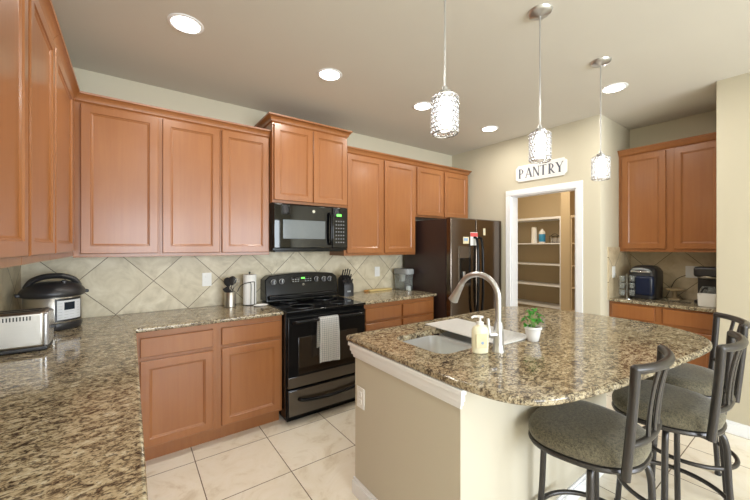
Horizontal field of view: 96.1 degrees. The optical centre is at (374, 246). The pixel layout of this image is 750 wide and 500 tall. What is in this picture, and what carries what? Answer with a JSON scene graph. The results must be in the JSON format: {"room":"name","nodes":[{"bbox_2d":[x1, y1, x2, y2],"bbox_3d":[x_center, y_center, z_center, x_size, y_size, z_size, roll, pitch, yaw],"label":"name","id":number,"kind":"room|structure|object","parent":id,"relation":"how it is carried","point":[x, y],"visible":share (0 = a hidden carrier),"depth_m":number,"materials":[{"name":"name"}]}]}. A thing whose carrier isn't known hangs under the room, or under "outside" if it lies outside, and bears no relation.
{"room":"kitchen","nodes":[
{"label":"kitchen","id":0,"kind":"room"},
{"bbox_2d":[73,67,451,267],"bbox_3d":[-0.675,0.069,3.614,4.580,2.743,0.100,0,0,-36],"label":"wall","id":1,"kind":"structure","parent":0,"point":[88,81],"depth_m":2.92,"materials":[{"name":"paint"}]},
{"bbox_2d":[73,91,159,257],"bbox_3d":[-1.869,-0.471,2.464,0.482,1.092,0.354,0,0,-36],"label":"upper cabinet","id":2,"kind":"object","parent":1,"relation":"attached to","point":[117,141],"visible":0.94,"depth_m":2.33,"materials":[{"name":"brown wood"}]},
{"bbox_2d":[202,272,211,285],"bbox_3d":[-1.473,0.290,2.952,0.075,0.118,0.009,0,0,-36],"label":"outlet","id":3,"kind":"object","parent":1,"relation":"attached to","point":[206,277],"visible":1,"depth_m":2.95,"materials":[{"name":"white plastic"}]},
{"bbox_2d":[21,251,399,317],"bbox_3d":[-1.048,0.275,3.273,3.355,0.530,0.012,0,0,-36],"label":"backsplash","id":4,"kind":"structure","parent":1,"relation":"attached to","point":[116,285],"depth_m":2.83,"materials":[{"name":"tile"}]},
{"bbox_2d":[160,107,270,255],"bbox_3d":[-1.344,-0.471,2.846,0.816,1.092,0.354,0,0,-36],"label":"upper cabinet","id":5,"kind":"object","parent":1,"relation":"attached to","point":[214,173],"visible":0.87,"depth_m":2.69,"materials":[{"name":"brown wood"}]},
{"bbox_2d":[254,112,352,207],"bbox_3d":[-0.685,-0.763,3.281,0.842,0.763,0.427,0,0,-36],"label":"upper cabinet","id":6,"kind":"object","parent":1,"relation":"attached to","point":[308,159],"visible":0.79,"depth_m":3.09,"materials":[{"name":"brown wood"}]},
{"bbox_2d":[269,203,346,251],"bbox_3d":[-0.677,-0.165,3.269,0.752,0.430,0.452,0,0,-36],"label":"microwave","id":7,"kind":"object","parent":6,"relation":"attached to","point":[292,227],"visible":0.98,"depth_m":3.09,"materials":[{"name":"black metal"}]},
{"bbox_2d":[330,146,416,255],"bbox_3d":[0.000,-0.460,3.823,0.983,1.114,0.354,0,0,-36],"label":"upper cabinet","id":8,"kind":"object","parent":1,"relation":"attached to","point":[380,186],"visible":0.83,"depth_m":3.67,"materials":[{"name":"brown wood"}]},
{"bbox_2d":[375,267,379,276],"bbox_3d":[0.027,0.303,4.043,0.075,0.118,0.009,0,0,-36],"label":"outlet","id":9,"kind":"object","parent":1,"relation":"attached to","point":[377,269],"visible":1,"depth_m":4.04,"materials":[{"name":"white plastic"}]},
{"bbox_2d":[415,160,471,219],"bbox_3d":[0.803,-0.683,4.407,1.000,0.667,0.354,0,0,-36],"label":"upper cabinet","id":10,"kind":"object","parent":1,"relation":"attached to","point":[441,191],"visible":0.72,"depth_m":4.23,"materials":[{"name":"brown wood"}]},
{"bbox_2d":[51,0,749,155],"bbox_3d":[2.054,-1.343,1.290,6.260,0.080,7.070,0,0,-36],"label":"ceiling","id":11,"kind":"structure","parent":0,"point":[267,56],"depth_m":2.30,"materials":[{"name":"paint"}]},
{"bbox_2d":[167,13,203,34],"bbox_3d":[-1.109,-1.300,1.976,0.192,0.007,0.192,0,0,-36],"label":"recessed light","id":12,"kind":"object","parent":11,"relation":"in","point":[184,23],"visible":1,"depth_m":1.96,"materials":[{"name":"white"}]},
{"bbox_2d":[317,68,341,80],"bbox_3d":[-0.345,-1.300,2.556,0.192,0.007,0.192,0,0,-36],"label":"recessed light","id":13,"kind":"object","parent":11,"relation":"in","point":[328,74],"visible":1,"depth_m":2.54,"materials":[{"name":"white"}]},
{"bbox_2d":[412,102,430,110],"bbox_3d":[0.444,-1.300,3.130,0.192,0.007,0.192,0,0,-36],"label":"recessed light","id":14,"kind":"object","parent":11,"relation":"in","point":[421,106],"visible":0.91,"depth_m":3.13,"materials":[{"name":"white"}]},
{"bbox_2d":[431,0,458,137],"bbox_3d":[0.293,-0.886,1.413,0.128,0.833,0.128,0,0,-36],"label":"pendant light","id":15,"kind":"object","parent":11,"relation":"hanging from","point":[444,110],"visible":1,"depth_m":1.38,"materials":[{"name":"white glass"}]},
{"bbox_2d":[481,126,498,131],"bbox_3d":[1.269,-1.300,3.730,0.192,0.007,0.192,0,0,-36],"label":"recessed light","id":16,"kind":"object","parent":11,"relation":"in","point":[486,128],"visible":1,"depth_m":3.71,"materials":[{"name":"white"}]},
{"bbox_2d":[527,3,552,163],"bbox_3d":[0.916,-0.886,1.869,0.128,0.833,0.128,0,0,-36],"label":"pendant light","id":17,"kind":"object","parent":11,"relation":"hanging from","point":[540,148],"visible":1,"depth_m":1.84,"materials":[{"name":"white glass"}]},
{"bbox_2d":[590,56,611,180],"bbox_3d":[1.592,-0.886,2.376,0.128,0.833,0.128,0,0,-36],"label":"pendant light","id":18,"kind":"object","parent":11,"relation":"hanging from","point":[600,164],"visible":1,"depth_m":2.35,"materials":[{"name":"white glass"}]},
{"bbox_2d":[601,82,627,93],"bbox_3d":[1.966,-1.300,2.772,0.192,0.007,0.192,0,0,-36],"label":"recessed light","id":19,"kind":"object","parent":11,"relation":"in","point":[615,87],"visible":0.98,"depth_m":2.75,"materials":[{"name":"white"}]},
{"bbox_2d":[145,391,749,499],"bbox_3d":[2.054,1.470,1.290,6.260,0.060,7.070,0,0,-36],"label":"floor","id":20,"kind":"structure","parent":0,"point":[311,457],"depth_m":2.17,"materials":[{"name":"tile"}]},
{"bbox_2d":[136,323,216,460],"bbox_3d":[-1.519,0.998,2.550,0.483,0.885,0.622,0,0,-36],"label":"base cabinet","id":21,"kind":"object","parent":20,"relation":"on","point":[178,366],"visible":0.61,"depth_m":2.31,"materials":[{"name":"brown wood"}]},
{"bbox_2d":[215,315,281,438],"bbox_3d":[-1.127,0.998,2.836,0.487,0.885,0.622,0,0,-36],"label":"base cabinet","id":22,"kind":"object","parent":20,"relation":"on","point":[249,351],"visible":0.65,"depth_m":2.58,"materials":[{"name":"brown wood"}]},
{"bbox_2d":[261,271,365,421],"bbox_3d":[-0.569,0.850,3.140,0.764,1.180,0.743,0,0,-36],"label":"range","id":23,"kind":"object","parent":20,"relation":"on","point":[310,386],"visible":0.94,"depth_m":2.90,"materials":[{"name":"black metal"}]},
{"bbox_2d":[262,295,365,313],"bbox_3d":[-0.577,0.532,3.151,0.764,0.020,0.625,0,0,-36],"label":"cooktop","id":24,"kind":"object","parent":23,"relation":"in","point":[324,303],"depth_m":3.06,"materials":[{"name":"black glass"}]},
{"bbox_2d":[317,315,339,362],"bbox_3d":[-0.391,0.770,2.824,0.184,0.375,0.072,0,0,-36],"label":"dish towel","id":25,"kind":"object","parent":23,"relation":"hanging from","point":[328,333],"visible":0.99,"depth_m":2.80,"materials":[{"name":"white fabric"}]},
{"bbox_2d":[364,296,433,334],"bbox_3d":[0.095,0.998,3.724,0.965,0.885,0.622,0,0,-36],"label":"base cabinet","id":26,"kind":"object","parent":20,"relation":"on","point":[402,312],"visible":0.27,"depth_m":3.45,"materials":[{"name":"brown wood"}]},
{"bbox_2d":[336,288,436,304],"bbox_3d":[0.102,0.540,3.713,0.990,0.030,0.629,0,0,-36],"label":"countertop","id":27,"kind":"structure","parent":26,"relation":"on","point":[374,297],"depth_m":3.59,"materials":[{"name":"stone"}]},
{"bbox_2d":[338,275,353,296],"bbox_3d":[-0.313,0.417,3.602,0.110,0.215,0.166,0,0,-30],"label":"knife block","id":28,"kind":"object","parent":27,"relation":"on","point":[345,290],"visible":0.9,"depth_m":3.55,"materials":[{"name":"black plastic"}]},
{"bbox_2d":[364,288,391,291],"bbox_3d":[0.032,0.514,3.981,0.385,0.022,0.070,0,0,-36],"label":"wooden board","id":29,"kind":"object","parent":27,"relation":"on","point":[378,289],"visible":1,"depth_m":3.94,"materials":[{"name":"brown wood"}]},
{"bbox_2d":[394,268,413,290],"bbox_3d":[0.348,0.398,4.086,0.134,0.255,0.254,0,0,-40],"label":"pitcher","id":30,"kind":"object","parent":27,"relation":"on","point":[403,276],"visible":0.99,"depth_m":4.01,"materials":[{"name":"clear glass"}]},
{"bbox_2d":[404,217,500,334],"bbox_3d":[0.990,0.562,4.173,0.930,1.755,0.836,0,0,-36],"label":"refrigerator","id":31,"kind":"object","parent":20,"relation":"on","point":[440,260],"visible":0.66,"depth_m":3.84,"materials":[{"name":"metal"}]},
{"bbox_2d":[463,237,468,243],"bbox_3d":[1.019,-0.068,3.767,0.100,0.075,0.002,0,0,-36],"label":"paper note","id":32,"kind":"object","parent":31,"relation":"attached to","point":[465,239],"visible":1,"depth_m":3.77,"materials":[{"name":"white paper"}]},
{"bbox_2d":[470,232,477,244],"bbox_3d":[1.132,-0.085,3.850,0.130,0.150,0.002,0,0,-36],"label":"paper note","id":33,"kind":"object","parent":31,"relation":"attached to","point":[472,234],"visible":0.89,"depth_m":3.84,"materials":[{"name":"white paper"}]},
{"bbox_2d":[348,341,605,499],"bbox_3d":[0.680,0.999,2.068,1.467,0.882,0.839,0,0,-36],"label":"kitchen island","id":34,"kind":"object","parent":20,"relation":"on","point":[419,436],"visible":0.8,"depth_m":1.57,"materials":[{"name":"paint"}]},
{"bbox_2d":[357,385,363,409],"bbox_3d":[-0.084,0.862,1.918,0.009,0.118,0.075,0,0,-36],"label":"outlet","id":35,"kind":"object","parent":34,"relation":"attached to","point":[360,391],"visible":1,"depth_m":1.91,"materials":[{"name":"white plastic"}]},
{"bbox_2d":[346,306,711,405],"bbox_3d":[0.973,0.541,2.014,1.882,0.032,1.327,0,0,-36],"label":"island countertop","id":36,"kind":"structure","parent":34,"relation":"on","point":[576,356],"depth_m":1.63,"materials":[{"name":"stone"}]},
{"bbox_2d":[402,331,471,353],"bbox_3d":[0.499,0.654,1.983,0.734,0.193,0.414,0,0,-36],"label":"sink","id":37,"kind":"object","parent":36,"relation":"in","point":[447,342],"visible":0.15,"depth_m":2.07,"materials":[{"name":"ceramic"}]},
{"bbox_2d":[425,318,526,344],"bbox_3d":[0.624,0.519,2.092,0.310,0.012,0.580,0,0,-34],"label":"drying mat","id":38,"kind":"object","parent":36,"relation":"on","point":[458,326],"visible":0.73,"depth_m":2.09,"materials":[{"name":"fabric"}]},
{"bbox_2d":[449,271,504,352],"bbox_3d":[0.530,0.329,1.785,0.091,0.392,0.328,0,0,-36],"label":"faucet","id":39,"kind":"object","parent":36,"relation":"on","point":[497,334],"visible":0.98,"depth_m":1.68,"materials":[{"name":"silver metal"}]},
{"bbox_2d":[471,315,488,353],"bbox_3d":[0.517,0.433,1.662,0.087,0.184,0.055,0,0,0],"label":"soap bottle","id":40,"kind":"object","parent":36,"relation":"on","point":[480,333],"visible":1,"depth_m":1.64,"materials":[{"name":"white plastic"}]},
{"bbox_2d":[521,308,544,341],"bbox_3d":[0.878,0.433,1.878,0.139,0.185,0.109,0,0,-36],"label":"potted plant","id":41,"kind":"object","parent":36,"relation":"on","point":[532,331],"visible":1,"depth_m":1.86,"materials":[{"name":"green plant"}]},
{"bbox_2d":[518,216,560,309],"bbox_3d":[2.540,0.502,5.310,0.355,1.875,0.924,0,0,-36],"label":"shelf","id":42,"kind":"object","parent":20,"relation":"on","point":[555,218],"visible":0.23,"depth_m":5.16,"materials":[{"name":"white wood"}]},
{"bbox_2d":[531,227,536,242],"bbox_3d":[2.494,-0.175,5.276,0.090,0.250,0.090,0,0,-36],"label":"paper roll","id":43,"kind":"object","parent":42,"relation":"on","point":[534,229],"visible":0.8,"depth_m":5.24,"materials":[{"name":"white paper"}]},
{"bbox_2d":[539,229,544,242],"bbox_3d":[2.557,-0.159,5.155,0.092,0.217,0.092,0,0,-36],"label":"bottle","id":44,"kind":"object","parent":42,"relation":"on","point":[542,232],"visible":0.94,"depth_m":5.12,"materials":[{"name":"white plastic"}]},
{"bbox_2d":[570,215,574,311],"bbox_3d":[3.087,0.502,4.558,0.355,1.875,0.680,0,0,-36],"label":"shelf","id":45,"kind":"object","parent":20,"relation":"on","point":[572,219],"visible":0.2,"depth_m":4.73,"materials":[{"name":"paint"}]},
{"bbox_2d":[528,345,674,499],"bbox_3d":[0.965,0.931,1.467,0.505,1.017,0.523,0,0,-39],"label":"bar stool","id":46,"kind":"object","parent":20,"relation":"on","point":[593,437],"visible":0.99,"depth_m":1.35,"materials":[{"name":"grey fabric"}]},
{"bbox_2d":[609,301,712,367],"bbox_3d":[2.851,0.998,3.275,0.595,0.885,0.803,0,0,-36],"label":"base cabinet","id":47,"kind":"object","parent":20,"relation":"on","point":[697,322],"visible":0.2,"depth_m":3.02,"materials":[{"name":"brown wood"}]},
{"bbox_2d":[609,294,715,312],"bbox_3d":[2.846,0.540,3.264,0.592,0.030,0.793,0,0,-36],"label":"countertop","id":48,"kind":"structure","parent":47,"relation":"on","point":[672,303],"depth_m":3.15,"materials":[{"name":"stone"}]},
{"bbox_2d":[628,265,662,299],"bbox_3d":[2.758,0.360,3.441,0.331,0.330,0.240,0,0,-36],"label":"pod coffee maker","id":49,"kind":"object","parent":48,"relation":"on","point":[648,281],"visible":0.98,"depth_m":3.34,"materials":[{"name":"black plastic"}]},
{"bbox_2d":[663,288,686,299],"bbox_3d":[2.980,0.472,3.349,0.176,0.105,0.176,0,0,-36],"label":"cake stand","id":50,"kind":"object","parent":48,"relation":"on","point":[674,290],"visible":1,"depth_m":3.33,"materials":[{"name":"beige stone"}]},
{"bbox_2d":[694,266,715,302],"bbox_3d":[3.074,0.357,3.102,0.238,0.335,0.180,0,0,-36],"label":"drip coffee maker","id":51,"kind":"object","parent":48,"relation":"on","point":[706,275],"visible":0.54,"depth_m":3.08,"materials":[{"name":"black plastic"}]},
{"bbox_2d":[697,276,715,278],"bbox_3d":[3.066,0.267,3.095,0.156,0.056,0.156,0,0,-36],"label":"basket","id":52,"kind":"object","parent":51,"relation":"on","point":[699,277],"depth_m":3.05,"materials":[{"name":"metal"}]},
{"bbox_2d":[697,293,715,307],"bbox_3d":[2.892,0.470,2.926,0.098,0.110,0.128,0,0,-36],"label":"canister","id":53,"kind":"object","parent":48,"relation":"on","point":[704,299],"visible":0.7,"depth_m":2.90,"materials":[{"name":"white ceramic"}]},
{"bbox_3d":[2.536,0.400,3.390,0.100,0.250,0.100,0,0,-36],"label":"glass rack","id":54,"kind":"object","parent":48,"relation":"on","visible":0},
{"bbox_2d":[619,289,624,295],"bbox_3d":[2.491,0.466,3.397,0.052,0.058,0.052,0,0,-36],"label":"glass","id":55,"kind":"object","parent":54,"relation":"on","point":[621,291],"visible":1,"depth_m":3.38,"materials":[{"name":"glass"}]},
{"bbox_2d":[619,282,624,288],"bbox_3d":[2.491,0.396,3.397,0.052,0.058,0.052,0,0,-36],"label":"glass","id":56,"kind":"object","parent":54,"relation":"on","point":[621,284],"visible":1,"depth_m":3.38,"materials":[{"name":"glass"}]},
{"bbox_2d":[619,276,624,281],"bbox_3d":[2.491,0.326,3.397,0.052,0.058,0.052,0,0,-36],"label":"glass","id":57,"kind":"object","parent":54,"relation":"on","point":[621,278],"visible":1,"depth_m":3.38,"materials":[{"name":"glass"}]},
{"bbox_2d":[629,289,634,295],"bbox_3d":[2.581,0.466,3.383,0.052,0.058,0.052,0,0,-36],"label":"glass","id":58,"kind":"object","parent":54,"relation":"on","point":[631,292],"visible":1,"depth_m":3.37,"materials":[{"name":"glass"}]},
{"bbox_2d":[629,283,634,288],"bbox_3d":[2.581,0.396,3.383,0.052,0.058,0.052,0,0,-36],"label":"glass","id":59,"kind":"object","parent":54,"relation":"on","point":[631,285],"visible":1,"depth_m":3.37,"materials":[{"name":"glass"}]},
{"bbox_2d":[629,276,634,281],"bbox_3d":[2.581,0.326,3.383,0.052,0.058,0.052,0,0,-36],"label":"glass","id":60,"kind":"object","parent":54,"relation":"on","point":[631,278],"visible":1,"depth_m":3.37,"materials":[{"name":"glass"}]},
{"bbox_2d":[612,330,748,499],"bbox_3d":[1.526,0.931,1.719,0.500,1.017,0.520,0,0,-39],"label":"bar stool","id":61,"kind":"object","parent":20,"relation":"on","point":[684,411],"visible":0.82,"depth_m":1.58,"materials":[{"name":"grey metal"}]},
{"bbox_2d":[642,312,749,493],"bbox_3d":[1.948,0.931,2.096,0.523,1.017,0.505,0,0,30],"label":"bar stool","id":62,"kind":"object","parent":20,"relation":"on","point":[699,379],"visible":0.44,"depth_m":1.97,"materials":[{"name":"grey metal"}]},
{"bbox_3d":[-0.869,0.997,0.702,0.610,0.885,0.598,0,0,-36],"label":"base cabinet","id":63,"kind":"object","parent":20,"relation":"on","visible":0},
{"bbox_2d":[0,301,283,499],"bbox_3d":[-1.001,0.540,1.719,1.597,0.030,2.557,0,0,-36],"label":"countertop","id":64,"kind":"structure","parent":63,"relation":"on","point":[71,422],"depth_m":1.08,"materials":[{"name":"stone"}]},
{"bbox_2d":[0,307,55,354],"bbox_3d":[-1.793,0.425,1.694,0.278,0.200,0.171,0,0,-36],"label":"toaster","id":65,"kind":"object","parent":64,"relation":"on","point":[21,330],"visible":1,"depth_m":1.66,"materials":[{"name":"metal"}]},
{"bbox_2d":[14,273,88,330],"bbox_3d":[-2.066,0.349,2.164,0.316,0.352,0.316,0,0,-12],"label":"pressure cooker","id":66,"kind":"object","parent":64,"relation":"on","point":[64,296],"visible":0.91,"depth_m":2.09,"materials":[{"name":"black plastic"}]},
{"bbox_2d":[224,291,235,307],"bbox_3d":[-1.259,0.461,2.930,0.092,0.128,0.092,0,0,-36],"label":"utensil crock","id":67,"kind":"object","parent":64,"relation":"on","point":[229,298],"visible":0.94,"depth_m":2.89,"materials":[{"name":"metal"}]},
{"bbox_2d":[224,277,229,292],"bbox_3d":[-1.276,0.394,2.931,0.081,0.246,0.021,0,0,-7],"label":"serving spoon","id":68,"kind":"object","parent":67,"relation":"in","point":[226,280],"visible":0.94,"depth_m":2.92,"materials":[{"name":"black plastic"}]},
{"bbox_2d":[223,287,236,305],"bbox_3d":[-1.264,0.432,2.930,0.122,0.173,0.010,0,0,1],"label":"spatula","id":69,"kind":"object","parent":67,"relation":"in","point":[226,289],"visible":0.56,"depth_m":2.93,"materials":[{"name":"black plastic"}]},
{"bbox_2d":[229,276,236,292],"bbox_3d":[-1.242,0.388,2.929,0.074,0.258,0.021,0,0,-9],"label":"serving spoon","id":70,"kind":"object","parent":67,"relation":"in","point":[232,279],"visible":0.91,"depth_m":2.92,"materials":[{"name":"black plastic"}]},
{"bbox_2d":[237,272,256,305],"bbox_3d":[-1.128,0.377,3.011,0.131,0.296,0.174,0,0,4],"label":"paper towel holder","id":71,"kind":"object","parent":64,"relation":"on","point":[249,272],"visible":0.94,"depth_m":2.98,"materials":[{"name":"metal"}]},
{"bbox_2d":[243,274,255,304],"bbox_3d":[-1.130,0.386,3.036,0.114,0.265,0.114,0,0,-36],"label":"paper towel roll","id":72,"kind":"object","parent":71,"relation":"on","point":[248,294],"visible":0.98,"depth_m":2.99,"materials":[{"name":"white paper"}]},
{"bbox_2d":[254,304,267,306],"bbox_3d":[-1.001,0.518,2.957,0.126,0.013,0.088,0,0,-36],"label":"spoon rest","id":73,"kind":"object","parent":64,"relation":"on","point":[256,305],"visible":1,"depth_m":2.95,"materials":[{"name":"white ceramic"}]},
{"bbox_2d":[518,193,560,309],"bbox_3d":[2.950,0.069,5.141,0.100,2.743,1.895,0,0,-36],"label":"wall","id":74,"kind":"structure","parent":0,"point":[547,205],"depth_m":5.45,"materials":[{"name":"paint"}]},
{"bbox_2d":[561,191,574,310],"bbox_3d":[2.848,0.069,4.883,0.370,2.743,0.124,0,0,-36],"label":"wall","id":75,"kind":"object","parent":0,"point":[567,198],"visible":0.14,"depth_m":4.77,"materials":[{"name":"paint"}]},
{"bbox_2d":[452,72,749,425],"bbox_3d":[3.445,0.069,2.302,0.780,2.743,6.870,0,0,-36],"label":"wall","id":76,"kind":"structure","parent":0,"point":[493,167],"depth_m":3.33,"materials":[{"name":"paint"}]},
{"bbox_2d":[516,157,566,182],"bbox_3d":[1.861,-0.855,3.800,0.018,0.190,0.583,0,0,-36],"label":"wall sign","id":77,"kind":"object","parent":76,"relation":"attached to","point":[555,167],"visible":0.99,"depth_m":3.77,"materials":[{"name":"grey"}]},
{"bbox_2d":[506,180,582,312],"bbox_3d":[1.918,0.382,3.831,0.138,2.116,0.872,0,0,-36],"label":"door frame","id":78,"kind":"structure","parent":76,"relation":"in","point":[512,196],"depth_m":3.92,"materials":[{"name":"white wood"}]},
{"bbox_2d":[725,419,749,438],"bbox_3d":[3.922,1.393,0.971,0.014,0.095,4.156,0,0,-36],"label":"baseboard","id":79,"kind":"structure","parent":76,"relation":"attached to","point":[735,428],"depth_m":2.56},
{"bbox_2d":[606,117,629,315],"bbox_3d":[2.599,0.069,3.652,0.760,2.743,0.100,0,0,-36],"label":"wall","id":80,"kind":"structure","parent":0,"point":[617,136],"depth_m":3.51,"materials":[{"name":"paint"}]},
{"bbox_2d":[612,266,614,277],"bbox_3d":[2.460,0.265,3.469,0.075,0.118,0.009,0,0,-36],"label":"outlet","id":81,"kind":"object","parent":80,"relation":"attached to","point":[613,267],"visible":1,"depth_m":3.46,"materials":[{"name":"white plastic"}]},
{"bbox_2d":[607,247,629,299],"bbox_3d":[2.610,0.275,3.591,0.615,0.530,0.012,0,0,-36],"label":"backsplash","id":82,"kind":"structure","parent":80,"relation":"attached to","point":[617,258],"depth_m":3.52,"materials":[{"name":"tile"}]},
{"bbox_2d":[630,110,715,148],"bbox_3d":[3.162,0.069,3.439,0.100,2.743,0.907,0,0,-36],"label":"wall","id":83,"kind":"structure","parent":0,"point":[703,123],"depth_m":3.46,"materials":[{"name":"paint"}]},
{"bbox_2d":[617,132,715,251],"bbox_3d":[2.946,-0.476,3.344,0.360,1.062,0.803,0,0,-36],"label":"upper cabinet","id":84,"kind":"object","parent":83,"relation":"attached to","point":[667,190],"visible":0.73,"depth_m":3.25,"materials":[{"name":"brown wood"}]},
{"bbox_2d":[630,252,715,299],"bbox_3d":[3.091,0.280,3.442,0.012,0.520,0.795,0,0,-36],"label":"backsplash","id":85,"kind":"structure","parent":83,"relation":"attached to","point":[672,264],"depth_m":3.44,"materials":[{"name":"tile"}]},
{"bbox_2d":[685,266,697,277],"bbox_3d":[3.147,0.255,3.346,0.010,0.118,0.095,0,0,-36],"label":"outlet","id":86,"kind":"object","parent":83,"relation":"attached to","point":[689,270],"visible":0.73,"depth_m":3.36,"materials":[{"name":"white plastic"}]},
{"bbox_2d":[686,268,690,274],"bbox_3d":[3.131,0.255,3.363,0.005,0.066,0.032,0,0,-36],"label":"switch","id":87,"kind":"object","parent":86,"relation":"attached to","point":[688,270],"depth_m":3.36,"materials":[{"name":"white plastic"}]},
{"bbox_3d":[-0.437,0.069,-0.522,0.100,2.743,6.870,0,0,-36],"label":"wall","id":88,"kind":"structure","parent":0,"visible":0},
{"bbox_2d":[0,265,20,310],"bbox_3d":[-1.447,0.290,0.962,0.012,0.500,3.258,0,0,-36],"label":"backsplash","id":89,"kind":"structure","parent":88,"relation":"attached to","point":[10,277],"depth_m":2.08,"materials":[{"name":"tile"}]},
{"bbox_2d":[0,0,27,268],"bbox_3d":[-1.164,-0.476,0.859,0.347,1.082,0.558,0,0,-36],"label":"upper cabinet","id":90,"kind":"object","parent":88,"relation":"attached to","point":[13,13],"visible":1,"depth_m":1.04,"materials":[{"name":"brown wood"}]},
{"bbox_2d":[21,0,60,264],"bbox_3d":[-1.479,-0.476,1.291,0.347,1.082,0.508,0,0,-36],"label":"upper cabinet","id":91,"kind":"object","parent":88,"relation":"attached to","point":[43,25],"visible":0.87,"depth_m":1.38,"materials":[{"name":"brown wood"}]},
{"bbox_2d":[50,32,79,259],"bbox_3d":[-1.860,-0.476,1.815,0.347,1.082,0.783,0,0,-36],"label":"upper cabinet","id":92,"kind":"object","parent":88,"relation":"attached to","point":[67,88],"visible":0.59,"depth_m":1.84,"materials":[{"name":"brown wood"}]},
{"bbox_3d":[2.689,-0.120,4.973,0.148,0.134,0.168,0,0,-36],"label":"wire basket","id":93,"kind":"object","parent":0,"visible":0},
{"bbox_2d":[551,238,559,241],"bbox_3d":[2.691,-0.088,4.971,0.110,0.075,0.135,0,0,-36],"label":"box","id":94,"kind":"object","parent":93,"relation":"in","point":[554,239],"visible":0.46,"depth_m":4.93,"materials":[{"name":"beige cardboard"}]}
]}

